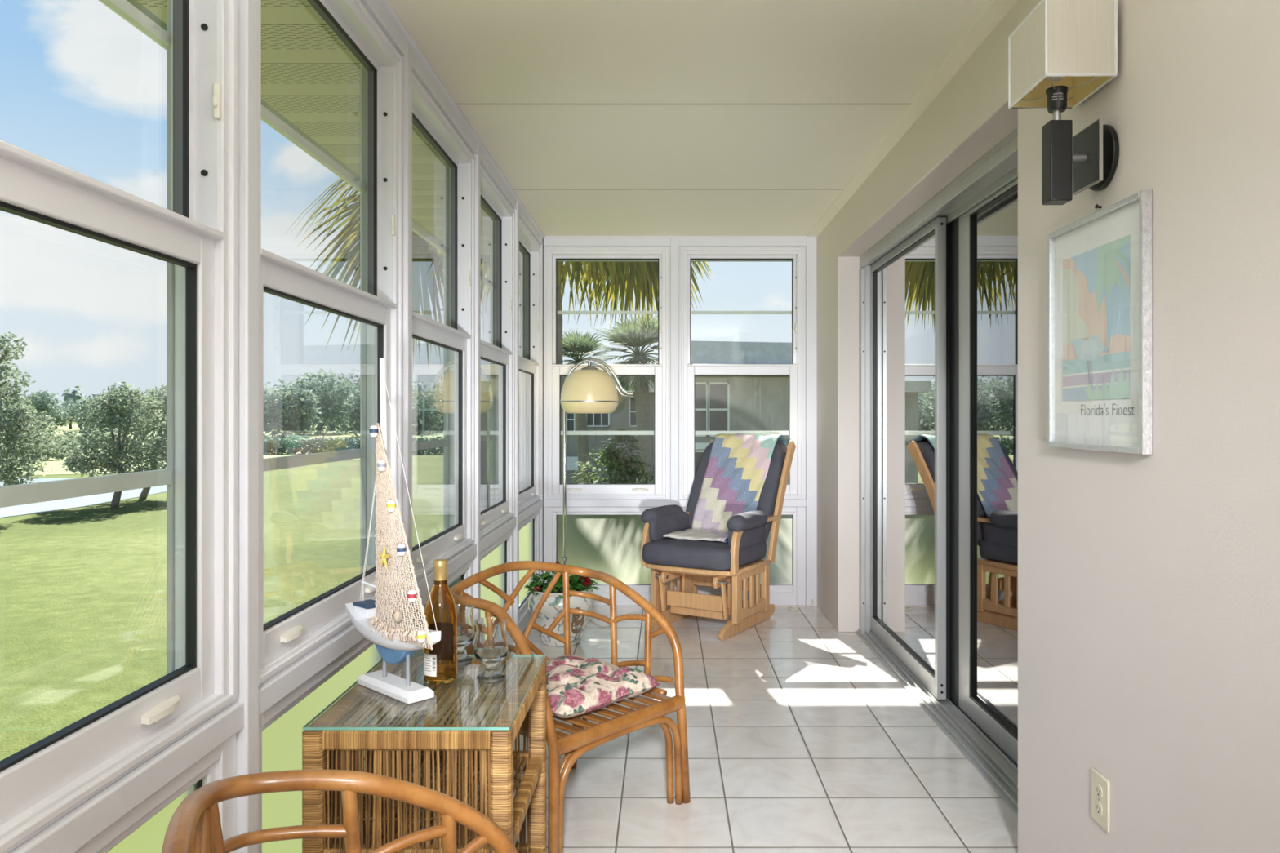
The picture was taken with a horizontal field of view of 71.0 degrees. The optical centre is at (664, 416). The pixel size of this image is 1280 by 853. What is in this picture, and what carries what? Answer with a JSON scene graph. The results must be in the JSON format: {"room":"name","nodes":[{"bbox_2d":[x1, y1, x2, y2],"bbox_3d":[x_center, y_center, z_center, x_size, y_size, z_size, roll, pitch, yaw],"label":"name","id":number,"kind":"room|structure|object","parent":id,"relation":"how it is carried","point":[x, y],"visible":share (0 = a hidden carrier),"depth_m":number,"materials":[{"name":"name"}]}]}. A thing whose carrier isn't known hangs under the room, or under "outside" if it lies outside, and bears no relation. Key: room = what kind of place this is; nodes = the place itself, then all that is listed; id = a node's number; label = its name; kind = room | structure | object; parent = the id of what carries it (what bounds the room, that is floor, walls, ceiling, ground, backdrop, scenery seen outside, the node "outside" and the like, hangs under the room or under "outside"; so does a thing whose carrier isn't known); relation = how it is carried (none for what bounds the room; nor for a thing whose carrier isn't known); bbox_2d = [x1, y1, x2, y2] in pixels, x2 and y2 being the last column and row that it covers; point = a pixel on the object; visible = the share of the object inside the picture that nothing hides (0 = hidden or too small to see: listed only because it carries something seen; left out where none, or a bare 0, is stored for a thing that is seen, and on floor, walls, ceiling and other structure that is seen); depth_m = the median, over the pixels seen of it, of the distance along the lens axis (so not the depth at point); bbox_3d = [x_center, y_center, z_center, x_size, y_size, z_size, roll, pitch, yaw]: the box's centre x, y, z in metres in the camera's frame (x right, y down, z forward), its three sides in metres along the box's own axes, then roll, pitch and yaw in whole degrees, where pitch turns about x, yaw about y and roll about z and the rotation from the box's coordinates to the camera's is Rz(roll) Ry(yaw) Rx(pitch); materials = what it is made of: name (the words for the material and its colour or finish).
{"room":"sunroom","nodes":[
{"label":"sunroom","id":0,"kind":"room"},
{"bbox_2d":[387,0,991,235],"bbox_3d":[0.180,-1.234,1.680,2.280,0.100,8.760,0,0,0],"label":"ceiling","id":1,"kind":"structure","parent":0,"point":[577,170],"depth_m":3.28,"materials":[{"name":"beige paint"}]},
{"bbox_2d":[360,0,545,244],"bbox_3d":[-0.877,-1.153,1.692,0.146,0.063,8.385,0,0,0],"label":"trim","id":2,"kind":"structure","parent":1,"relation":"attached to","point":[375,7],"depth_m":3.23,"materials":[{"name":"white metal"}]},
{"bbox_2d":[457,103,910,104],"bbox_3d":[0.098,-1.184,3.402,1.775,0.004,0.007,0,0,0],"label":"trim","id":3,"kind":"structure","parent":1,"relation":"attached to","point":[457,104],"depth_m":3.40,"materials":[{"name":"beige"}]},
{"bbox_2d":[413,605,1017,852],"bbox_3d":[0.180,1.310,1.680,2.280,0.120,8.760,0,0,0],"label":"floor","id":4,"kind":"structure","parent":0,"point":[801,740],"depth_m":3.24,"materials":[{"name":"tile"}]},
{"bbox_2d":[0,0,237,852],"bbox_3d":[-0.875,0.064,1.218,0.126,2.372,1.045,0,0,0],"label":"window","id":5,"kind":"structure","parent":4,"relation":"on","point":[196,235],"depth_m":1.62,"materials":[{"name":"white plastic"}]},
{"bbox_2d":[235,0,258,852],"bbox_3d":[-0.875,0.033,1.745,0.150,2.434,0.050,0,0,0],"label":"trim","id":6,"kind":"structure","parent":4,"relation":"on","point":[247,738],"depth_m":1.72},
{"bbox_2d":[258,0,402,852],"bbox_3d":[-0.875,0.064,2.282,0.126,2.372,1.064,0,0,0],"label":"window","id":7,"kind":"structure","parent":4,"relation":"on","point":[286,638],"depth_m":2.40,"materials":[{"name":"white plastic"}]},
{"bbox_2d":[161,768,518,852],"bbox_3d":[-0.341,0.873,1.177,0.556,0.760,0.623,0,0,-24],"label":"rattan chair","id":8,"kind":"object","parent":4,"relation":"on","point":[194,826],"visible":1,"depth_m":1.39,"materials":[{"name":"brown wicker"}]},
{"bbox_2d":[360,40,412,751],"bbox_3d":[-0.875,0.033,2.819,0.150,2.434,0.050,0,0,0],"label":"trim","id":9,"kind":"structure","parent":4,"relation":"on","point":[407,60],"depth_m":2.79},
{"bbox_2d":[8,499,542,852],"bbox_3d":[-0.868,0.572,1.692,0.124,0.052,8.385,0,0,0],"label":"trim","id":10,"kind":"structure","parent":9,"relation":"attached to","point":[69,833],"depth_m":1.51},
{"bbox_2d":[302,654,546,852],"bbox_3d":[-0.541,0.950,2.160,0.438,0.600,0.576,0,0,0],"label":"side table","id":11,"kind":"object","parent":4,"relation":"on","point":[339,739],"visible":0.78,"depth_m":1.89,"materials":[{"name":"wicker"}]},
{"bbox_2d":[345,358,440,704],"bbox_3d":[-0.636,0.254,2.118,0.365,0.788,0.098,0,0,43],"label":"model sailboat","id":12,"kind":"object","parent":11,"relation":"on","point":[396,640],"visible":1,"depth_m":2.10,"materials":[{"name":"white wood"}]},
{"bbox_2d":[423,559,457,684],"bbox_3d":[-0.552,0.500,2.204,0.081,0.296,0.082,0,0,0],"label":"wine bottle","id":13,"kind":"object","parent":11,"relation":"on","point":[440,663],"visible":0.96,"depth_m":2.17,"materials":[{"name":"orange glass"}]},
{"bbox_2d":[455,604,475,664],"bbox_3d":[-0.548,0.579,2.385,0.085,0.142,0.085,0,0,22],"label":"stemmed glass","id":14,"kind":"object","parent":11,"relation":"on","point":[465,627],"visible":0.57,"depth_m":2.36,"materials":[{"name":"clear glass"}]},
{"bbox_2d":[473,617,508,681],"bbox_3d":[-0.432,0.579,2.230,0.085,0.142,0.085,0,0,22],"label":"stemmed glass","id":15,"kind":"object","parent":11,"relation":"on","point":[491,644],"visible":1,"depth_m":2.20,"materials":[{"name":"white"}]},
{"bbox_2d":[412,71,475,776],"bbox_3d":[-0.875,0.064,3.345,0.126,2.372,1.042,0,0,0],"label":"window","id":16,"kind":"structure","parent":4,"relation":"on","point":[457,336],"depth_m":3.77,"materials":[{"name":"white plastic"}]},
{"bbox_2d":[443,142,480,680],"bbox_3d":[-0.875,0.033,3.871,0.150,2.434,0.050,0,0,0],"label":"trim","id":17,"kind":"structure","parent":4,"relation":"on","point":[477,560],"depth_m":3.85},
{"bbox_2d":[480,164,515,654],"bbox_3d":[-0.875,0.064,4.383,0.126,2.372,1.014,0,0,0],"label":"window","id":18,"kind":"structure","parent":4,"relation":"on","point":[501,353],"depth_m":4.79,"materials":[{"name":"white plastic"}]},
{"bbox_2d":[489,200,519,645],"bbox_3d":[-0.875,0.033,4.895,0.150,2.434,0.050,0,0,0],"label":"trim","id":19,"kind":"structure","parent":4,"relation":"on","point":[516,530],"depth_m":4.87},
{"bbox_2d":[519,217,541,632],"bbox_3d":[-0.875,0.064,5.402,0.126,2.372,1.005,0,0,0],"label":"window","id":20,"kind":"structure","parent":4,"relation":"on","point":[530,251],"depth_m":5.71,"materials":[{"name":"white plastic"}]},
{"bbox_2d":[539,238,543,582],"bbox_3d":[-0.877,0.033,5.968,0.145,2.434,0.165,0,0,0],"label":"trim","id":21,"kind":"structure","parent":4,"relation":"on","point":[541,509],"depth_m":5.89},
{"bbox_2d":[524,561,600,647],"bbox_3d":[-0.568,1.036,4.969,0.424,0.428,0.414,0,0,0],"label":"flower planter","id":22,"kind":"object","parent":4,"relation":"on","point":[553,606],"visible":0.69,"depth_m":4.85,"materials":[{"name":"white ceramic"}]},
{"bbox_2d":[449,560,690,852],"bbox_3d":[-0.319,0.873,2.865,0.556,0.760,0.623,0,0,41],"label":"rattan chair","id":23,"kind":"object","parent":4,"relation":"on","point":[580,741],"visible":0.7,"depth_m":2.89,"materials":[{"name":"brown wicker"}]},
{"bbox_2d":[479,654,660,718],"bbox_3d":[-0.307,0.847,2.854,0.418,0.095,0.418,0,0,41],"label":"cushion","id":24,"kind":"object","parent":23,"relation":"on","point":[575,685],"visible":0.68,"depth_m":2.77,"materials":[{"name":"fabric"}]},
{"bbox_2d":[560,357,633,564],"bbox_3d":[-0.473,0.446,5.520,0.554,1.608,0.362,0,0,0],"label":"floor lamp","id":25,"kind":"object","parent":4,"relation":"on","point":[589,389],"visible":0.97,"depth_m":5.41,"materials":[{"name":"silver metal"}]},
{"bbox_2d":[543,246,670,605],"bbox_3d":[-0.383,0.064,5.975,0.875,2.372,0.126,0,0,0],"label":"window","id":26,"kind":"structure","parent":4,"relation":"on","point":[606,540],"depth_m":5.94,"materials":[{"name":"white plastic"}]},
{"bbox_2d":[589,607,670,627],"bbox_3d":[-0.240,1.244,5.645,0.238,0.005,0.704,0,0,36],"label":"lamp cord","id":27,"kind":"object","parent":4,"relation":"on","point":[666,607],"visible":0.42,"depth_m":5.47,"materials":[{"name":"beige plastic"}]},
{"bbox_2d":[670,237,679,591],"bbox_3d":[0.064,0.033,5.975,0.058,2.434,0.150,0,0,0],"label":"trim","id":28,"kind":"structure","parent":4,"relation":"on","point":[674,242],"depth_m":5.90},
{"bbox_2d":[640,439,795,640],"bbox_3d":[0.335,0.703,5.498,0.711,1.093,0.985,0,0,30],"label":"glider chair","id":29,"kind":"object","parent":4,"relation":"on","point":[729,565],"visible":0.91,"depth_m":5.27,"materials":[{"name":"grey fabric"}]},
{"bbox_2d":[642,537,766,570],"bbox_3d":[0.239,0.800,5.335,0.600,0.153,0.613,0,0,30],"label":"seat cushion","id":30,"kind":"object","parent":29,"relation":"on","point":[663,553],"depth_m":5.12,"materials":[{"name":"fabric"}]},
{"bbox_2d":[662,433,786,542],"bbox_3d":[0.386,0.424,5.592,0.453,0.615,0.864,0,0,31],"label":"patchwork quilt","id":31,"kind":"object","parent":29,"relation":"on","point":[736,472],"visible":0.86,"depth_m":5.66,"materials":[{"name":"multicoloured fabric"}]},
{"bbox_2d":[685,441,786,541],"bbox_3d":[0.446,0.490,5.724,0.589,0.668,0.487,0,0,30],"label":"cushion","id":32,"kind":"object","parent":29,"relation":"on","point":[768,503],"depth_m":5.62,"materials":[{"name":"fabric"}]},
{"bbox_2d":[774,599,813,609],"bbox_3d":[0.796,1.223,5.827,0.352,0.051,0.103,0,0,0],"label":"power cord","id":33,"kind":"object","parent":4,"relation":"on","point":[812,604],"visible":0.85,"depth_m":5.85,"materials":[{"name":"beige plastic"}]},
{"bbox_2d":[817,213,859,631],"bbox_3d":[1.155,0.033,5.620,0.310,2.434,0.860,0,0,0],"label":"wall","id":34,"kind":"structure","parent":0,"point":[837,277],"depth_m":5.21,"materials":[{"name":"beige paint"}]},
{"bbox_2d":[543,237,805,246],"bbox_3d":[0.065,-1.153,5.977,1.730,0.063,0.146,0,0,0],"label":"trim","id":35,"kind":"structure","parent":34,"relation":"attached to","point":[548,242],"depth_m":5.90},
{"bbox_2d":[543,498,805,506],"bbox_3d":[0.065,0.572,5.968,1.730,0.052,0.124,0,0,0],"label":"trim","id":36,"kind":"structure","parent":34,"relation":"attached to","point":[547,502],"depth_m":5.91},
{"bbox_2d":[545,235,817,237],"bbox_3d":[0.100,-1.179,5.898,1.800,0.010,0.016,0,0,0],"label":"trim","id":37,"kind":"structure","parent":34,"relation":"attached to","point":[545,236],"depth_m":5.89,"materials":[{"name":"white plastic"}]},
{"bbox_2d":[679,246,805,605],"bbox_3d":[0.510,0.064,5.975,0.875,2.372,0.126,0,0,0],"label":"window","id":38,"kind":"structure","parent":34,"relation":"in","point":[788,571],"depth_m":5.92,"materials":[{"name":"white plastic"}]},
{"bbox_2d":[805,237,817,606],"bbox_3d":[0.964,0.033,5.975,0.072,2.434,0.150,0,0,0],"label":"trim","id":39,"kind":"structure","parent":34,"relation":"attached to","point":[811,242],"depth_m":5.90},
{"bbox_2d":[838,1,1017,257],"bbox_3d":[1.155,-1.053,3.870,0.310,0.262,2.650,0,0,0],"label":"wall header","id":40,"kind":"structure","parent":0,"point":[971,115],"depth_m":3.31,"materials":[{"name":"beige paint"}]},
{"bbox_2d":[806,0,1017,236],"bbox_3d":[0.970,-1.182,1.650,0.080,0.008,8.500,0,0,0],"label":"trim","id":41,"kind":"structure","parent":40,"relation":"attached to","point":[994,12],"depth_m":3.29,"materials":[{"name":"beige paint"}]},
{"bbox_2d":[1017,0,1279,852],"bbox_3d":[1.155,0.033,-0.025,0.310,2.434,5.150,0,0,0],"label":"wall","id":42,"kind":"structure","parent":0,"point":[1148,585],"depth_m":1.77,"materials":[{"name":"beige paint"}]},
{"bbox_2d":[855,127,1017,816],"bbox_3d":[1.200,0.164,3.745,0.200,2.172,2.890,0,0,0],"label":"door","id":43,"kind":"structure","parent":42,"relation":"in","point":[938,293],"depth_m":3.84,"materials":[{"name":"metal"}]},
{"bbox_2d":[1008,0,1119,204],"bbox_3d":[0.914,-0.702,2.062,0.170,0.432,0.215,0,0,0],"label":"wall sconce","id":44,"kind":"object","parent":42,"relation":"attached to","point":[1062,52],"visible":1,"depth_m":2.02,"materials":[{"name":"black paint"}]},
{"bbox_2d":[1045,85,1068,113],"bbox_3d":[0.893,-0.721,2.045,0.047,0.052,0.047,0,0,0],"label":"socket","id":45,"kind":"object","parent":44,"relation":"attached to","point":[1056,95],"depth_m":2.03,"materials":[{"name":"black plastic"}]},
{"bbox_2d":[1094,204,1102,208],"bbox_3d":[0.999,-0.480,2.058,0.024,0.012,0.010,0,0,0],"label":"nail","id":46,"kind":"object","parent":42,"relation":"attached to","point":[1096,206],"visible":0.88,"depth_m":2.06,"materials":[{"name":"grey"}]},
{"bbox_2d":[1047,189,1151,454],"bbox_3d":[0.988,-0.193,2.067,0.020,0.543,0.457,0,0,0],"label":"framed picture","id":47,"kind":"object","parent":42,"relation":"attached to","point":[1100,264],"visible":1,"depth_m":2.03,"materials":[{"name":"multicoloured paper"}]},
{"bbox_2d":[1091,768,1110,833],"bbox_3d":[0.996,0.878,2.055,0.008,0.117,0.082,0,0,0],"label":"wall outlet","id":48,"kind":"object","parent":42,"relation":"attached to","point":[1100,785],"visible":1,"depth_m":2.05,"materials":[{"name":"beige plastic"}]},
{"bbox_2d":[1095,783,1102,797],"bbox_3d":[0.994,0.858,2.055,0.003,0.029,0.032,0,0,0],"label":"receptacle","id":49,"kind":"object","parent":48,"relation":"attached to","point":[1099,787],"depth_m":2.05,"materials":[{"name":"grey plastic"}]},
{"bbox_2d":[1095,801,1102,815],"bbox_3d":[0.994,0.898,2.055,0.003,0.029,0.032,0,0,0],"label":"receptacle","id":50,"kind":"object","parent":48,"relation":"attached to","point":[1099,805],"depth_m":2.05,"materials":[{"name":"grey plastic"}]},
{"bbox_3d":[1.500,-1.380,1.960,6.200,0.140,9.320,0,0,0],"label":"deck","id":51,"kind":"object","parent":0,"visible":0},
{"bbox_2d":[126,0,443,244],"bbox_3d":[-1.550,-1.248,1.960,0.100,0.123,9.320,0,0,0],"label":"trim","id":52,"kind":"structure","parent":51,"relation":"attached to","point":[134,2],"depth_m":3.66,"materials":[{"name":"white metal"}]},
{"bbox_2d":[136,0,489,254],"bbox_3d":[-1.225,-1.188,1.980,0.550,0.015,9.160,0,0,0],"label":"soffit","id":53,"kind":"structure","parent":51,"relation":"attached to","point":[309,76],"depth_m":3.26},
{"bbox_2d":[480,254,791,262],"bbox_3d":[1.550,-1.225,6.585,6.100,0.170,0.070,0,0,0],"label":"trim","id":54,"kind":"structure","parent":51,"relation":"attached to","point":[484,258],"depth_m":6.58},
{"label":"outside","id":55,"kind":"structure","parent":0,"visible":0},
{"bbox_2d":[0,424,443,475],"bbox_3d":[-200.000,3.940,240.000,440.000,0.020,360.000,0,0,0],"label":"fairway","id":56,"kind":"structure","parent":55,"point":[57,469],"depth_m":106.35,"materials":[{"name":"green plant"}]},
{"bbox_2d":[8,395,29,421],"bbox_3d":[-191.119,-1.325,265.173,11.024,10.746,8.977,0,0,2],"label":"tree","id":57,"kind":"object","parent":56,"relation":"on","point":[10,396],"visible":0.02,"depth_m":264.18,"materials":[{"name":"green plant"}]},
{"bbox_2d":[10,433,70,460],"bbox_3d":[-56.036,2.840,80.049,5.226,3.089,3.781,0,0,0],"label":"shrub","id":58,"kind":"object","parent":56,"relation":"on","point":[55,452],"visible":0.34,"depth_m":79.87,"materials":[{"name":"green plant"}]},
{"bbox_2d":[24,389,66,429],"bbox_3d":[-170.801,-1.769,246.810,9.496,11.622,11.454,0,0,-19],"label":"tree","id":59,"kind":"object","parent":56,"relation":"on","point":[43,397],"visible":0.77,"depth_m":245.22,"materials":[{"name":"green plant"}]},
{"bbox_2d":[40,404,71,429],"bbox_3d":[-178.545,0.013,262.782,7.951,8.088,9.512,0,0,-9],"label":"tree","id":60,"kind":"object","parent":56,"relation":"on","point":[64,421],"visible":0.41,"depth_m":263.28,"materials":[{"name":"green plant"}]},
{"bbox_2d":[44,430,84,456],"bbox_3d":[-59.658,2.912,88.161,5.227,3.218,4.028,0,0,0],"label":"shrub","id":61,"kind":"object","parent":56,"relation":"on","point":[66,442],"visible":0.31,"depth_m":87.73,"materials":[{"name":"green plant"}]},
{"bbox_2d":[59,399,83,428],"bbox_3d":[-187.648,-1.016,283.402,8.452,10.117,10.378,0,0,-21],"label":"tree","id":62,"kind":"object","parent":56,"relation":"on","point":[68,402],"visible":0.28,"depth_m":281.56,"materials":[{"name":"green plant"}]},
{"bbox_2d":[61,386,85,429],"bbox_3d":[-172.433,-2.427,261.977,6.443,12.918,6.299,0,0,0],"label":"palm tree","id":63,"kind":"object","parent":56,"relation":"on","point":[72,396],"visible":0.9,"depth_m":261.55,"materials":[{"name":"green plant"}]},
{"bbox_2d":[57,430,100,453],"bbox_3d":[-63.088,3.055,96.017,5.454,3.168,3.636,0,0,0],"label":"shrub","id":64,"kind":"object","parent":56,"relation":"on","point":[70,436],"visible":0.12,"depth_m":95.77,"materials":[{"name":"green plant"}]},
{"bbox_2d":[67,395,101,429],"bbox_3d":[-158.568,-0.851,245.861,10.064,9.790,8.294,0,0,0],"label":"tree","id":65,"kind":"object","parent":56,"relation":"on","point":[77,405],"visible":0.38,"depth_m":244.26,"materials":[{"name":"green plant"}]},
{"bbox_2d":[75,427,111,448],"bbox_3d":[-70.064,2.900,110.107,5.366,3.169,3.673,0,0,0],"label":"shrub","id":66,"kind":"object","parent":56,"relation":"on","point":[100,438],"visible":0.09,"depth_m":110.00,"materials":[{"name":"green plant"}]},
{"bbox_2d":[84,395,107,425],"bbox_3d":[-166.907,-1.365,263.985,10.647,10.803,8.826,0,0,23],"label":"tree","id":67,"kind":"object","parent":56,"relation":"on","point":[92,396],"visible":0.03,"depth_m":263.02,"materials":[{"name":"green plant"}]},
{"bbox_2d":[99,426,122,439],"bbox_3d":[-74.225,2.786,120.088,5.476,3.036,3.788,0,0,0],"label":"shrub","id":68,"kind":"object","parent":56,"relation":"on","point":[105,427],"visible":0.03,"depth_m":119.57,"materials":[{"name":"green plant"}]},
{"bbox_2d":[109,381,129,422],"bbox_3d":[-154.922,-2.928,254.841,5.920,13.906,6.330,0,0,0],"label":"palm tree","id":69,"kind":"object","parent":56,"relation":"on","point":[124,382],"visible":0.35,"depth_m":254.12,"materials":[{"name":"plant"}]},
{"bbox_2d":[263,378,324,436],"bbox_3d":[-72.692,-0.771,171.402,15.479,12.965,14.987,0,0,0],"label":"oak tree","id":70,"kind":"object","parent":56,"relation":"on","point":[288,416],"visible":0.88,"depth_m":168.66,"materials":[{"name":"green plant"}]},
{"bbox_2d":[279,368,359,435],"bbox_3d":[-74.635,-2.022,194.273,18.158,16.610,17.540,0,0,0],"label":"oak tree","id":71,"kind":"object","parent":56,"relation":"on","point":[326,397],"visible":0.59,"depth_m":191.44,"materials":[{"name":"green plant"}]},
{"bbox_2d":[322,368,359,432],"bbox_3d":[-75.231,-2.493,216.179,18.176,17.740,17.585,0,0,0],"label":"oak tree","id":72,"kind":"object","parent":56,"relation":"on","point":[351,374],"visible":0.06,"depth_m":213.62,"materials":[{"name":"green plant"}]},
{"bbox_2d":[263,434,443,454],"bbox_3d":[-32.606,3.039,93.037,22.603,2.595,2.935,0,0,0],"label":"hedge","id":73,"kind":"object","parent":56,"relation":"on","point":[324,443],"visible":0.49,"depth_m":92.46,"materials":[{"name":"green plant"}]},
{"bbox_2d":[269,437,443,444],"bbox_3d":[-37.000,3.925,148.000,50.000,0.050,40.000,0,0,0],"label":"bunker","id":74,"kind":"object","parent":56,"relation":"on","point":[348,437],"visible":0.12,"depth_m":155.19},
{"bbox_2d":[342,383,422,436],"bbox_3d":[-53.996,-1.101,172.041,15.742,13.398,14.571,0,0,0],"label":"oak tree","id":75,"kind":"object","parent":56,"relation":"on","point":[353,413],"visible":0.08,"depth_m":169.61,"materials":[{"name":"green plant"}]},
{"bbox_2d":[412,381,443,434],"bbox_3d":[-55.954,-1.461,194.209,17.035,14.567,16.686,0,0,0],"label":"oak tree","id":76,"kind":"object","parent":56,"relation":"on","point":[429,415],"visible":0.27,"depth_m":192.43,"materials":[{"name":"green plant"}]},
{"bbox_2d":[416,376,443,432],"bbox_3d":[-54.637,-1.957,216.391,18.110,15.476,16.369,0,0,0],"label":"oak tree","id":77,"kind":"object","parent":56,"relation":"on","point":[438,385],"visible":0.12,"depth_m":213.62,"materials":[{"name":"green plant"}]},
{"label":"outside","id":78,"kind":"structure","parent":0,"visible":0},
{"bbox_2d":[0,420,443,760],"bbox_3d":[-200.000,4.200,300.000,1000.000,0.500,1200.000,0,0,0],"label":"lawn","id":79,"kind":"structure","parent":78,"point":[83,589],"depth_m":22.20,"materials":[{"name":"green plant"}]},
{"bbox_2d":[0,331,60,486],"bbox_3d":[-25.181,0.338,33.150,4.883,7.247,4.118,0,0,-32],"label":"tree","id":80,"kind":"object","parent":79,"relation":"on","point":[11,438],"visible":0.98,"depth_m":33.00,"materials":[{"name":"green plant"}]},
{"bbox_2d":[58,383,166,507],"bbox_3d":[-23.839,1.269,39.116,3.765,5.439,3.611,0,0,39],"label":"tree","id":81,"kind":"object","parent":79,"relation":"on","point":[117,406],"visible":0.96,"depth_m":38.61,"materials":[{"name":"green plant"}]},
{"bbox_2d":[121,385,166,498],"bbox_3d":[-23.407,1.201,42.986,5.418,5.626,3.712,0,0,0],"label":"tree","id":82,"kind":"object","parent":79,"relation":"on","point":[144,492],"visible":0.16,"depth_m":42.38,"materials":[{"name":"green plant"}]},
{"bbox_2d":[282,175,715,483],"bbox_3d":[-1.526,0.385,8.590,3.374,7.149,3.599,0,0,40],"label":"palm tree","id":83,"kind":"object","parent":79,"relation":"on","point":[624,277],"visible":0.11,"depth_m":7.99,"materials":[{"name":"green plant"}]},
{"bbox_2d":[480,381,653,511],"bbox_3d":[-3.725,1.325,38.850,7.550,5.250,11.300,0,0,0],"label":"building wing","id":84,"kind":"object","parent":79,"relation":"on","point":[624,415],"visible":0.21,"depth_m":34.00,"materials":[{"name":"grey paint"}]},
{"bbox_2d":[562,328,608,483],"bbox_3d":[-1.898,0.999,20.006,2.007,5.902,1.946,0,0,0],"label":"palm tree","id":85,"kind":"object","parent":79,"relation":"on","point":[582,344],"visible":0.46,"depth_m":19.89,"materials":[{"name":"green plant"}]},
{"bbox_2d":[571,424,653,483],"bbox_3d":[-0.831,2.051,15.321,1.771,3.814,1.677,0,0,20],"label":"shrub","id":86,"kind":"object","parent":79,"relation":"on","point":[616,459],"visible":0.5,"depth_m":15.31,"materials":[{"name":"green plant"}]},
{"bbox_2d":[590,314,696,483],"bbox_3d":[-0.442,0.903,18.011,2.312,6.099,2.390,0,0,0],"label":"palm tree","id":87,"kind":"object","parent":79,"relation":"on","point":[642,335],"visible":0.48,"depth_m":17.86,"materials":[{"name":"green plant"}]},
{"bbox_2d":[691,340,791,483],"bbox_3d":[7.060,1.060,29.200,13.880,5.780,15.600,0,0,0],"label":"apartment building","id":88,"kind":"structure","parent":79,"relation":"on","point":[722,403],"depth_m":21.97,"materials":[{"name":"grey paint"}]},
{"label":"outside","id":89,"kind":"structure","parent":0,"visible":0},
{"bbox_2d":[0,478,166,518],"bbox_3d":[-47.650,3.935,42.250,44.700,0.030,30.500,0,0,0],"label":"pond","id":90,"kind":"structure","parent":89,"point":[88,500],"depth_m":40.80,"materials":[{"name":"grey liquid"}]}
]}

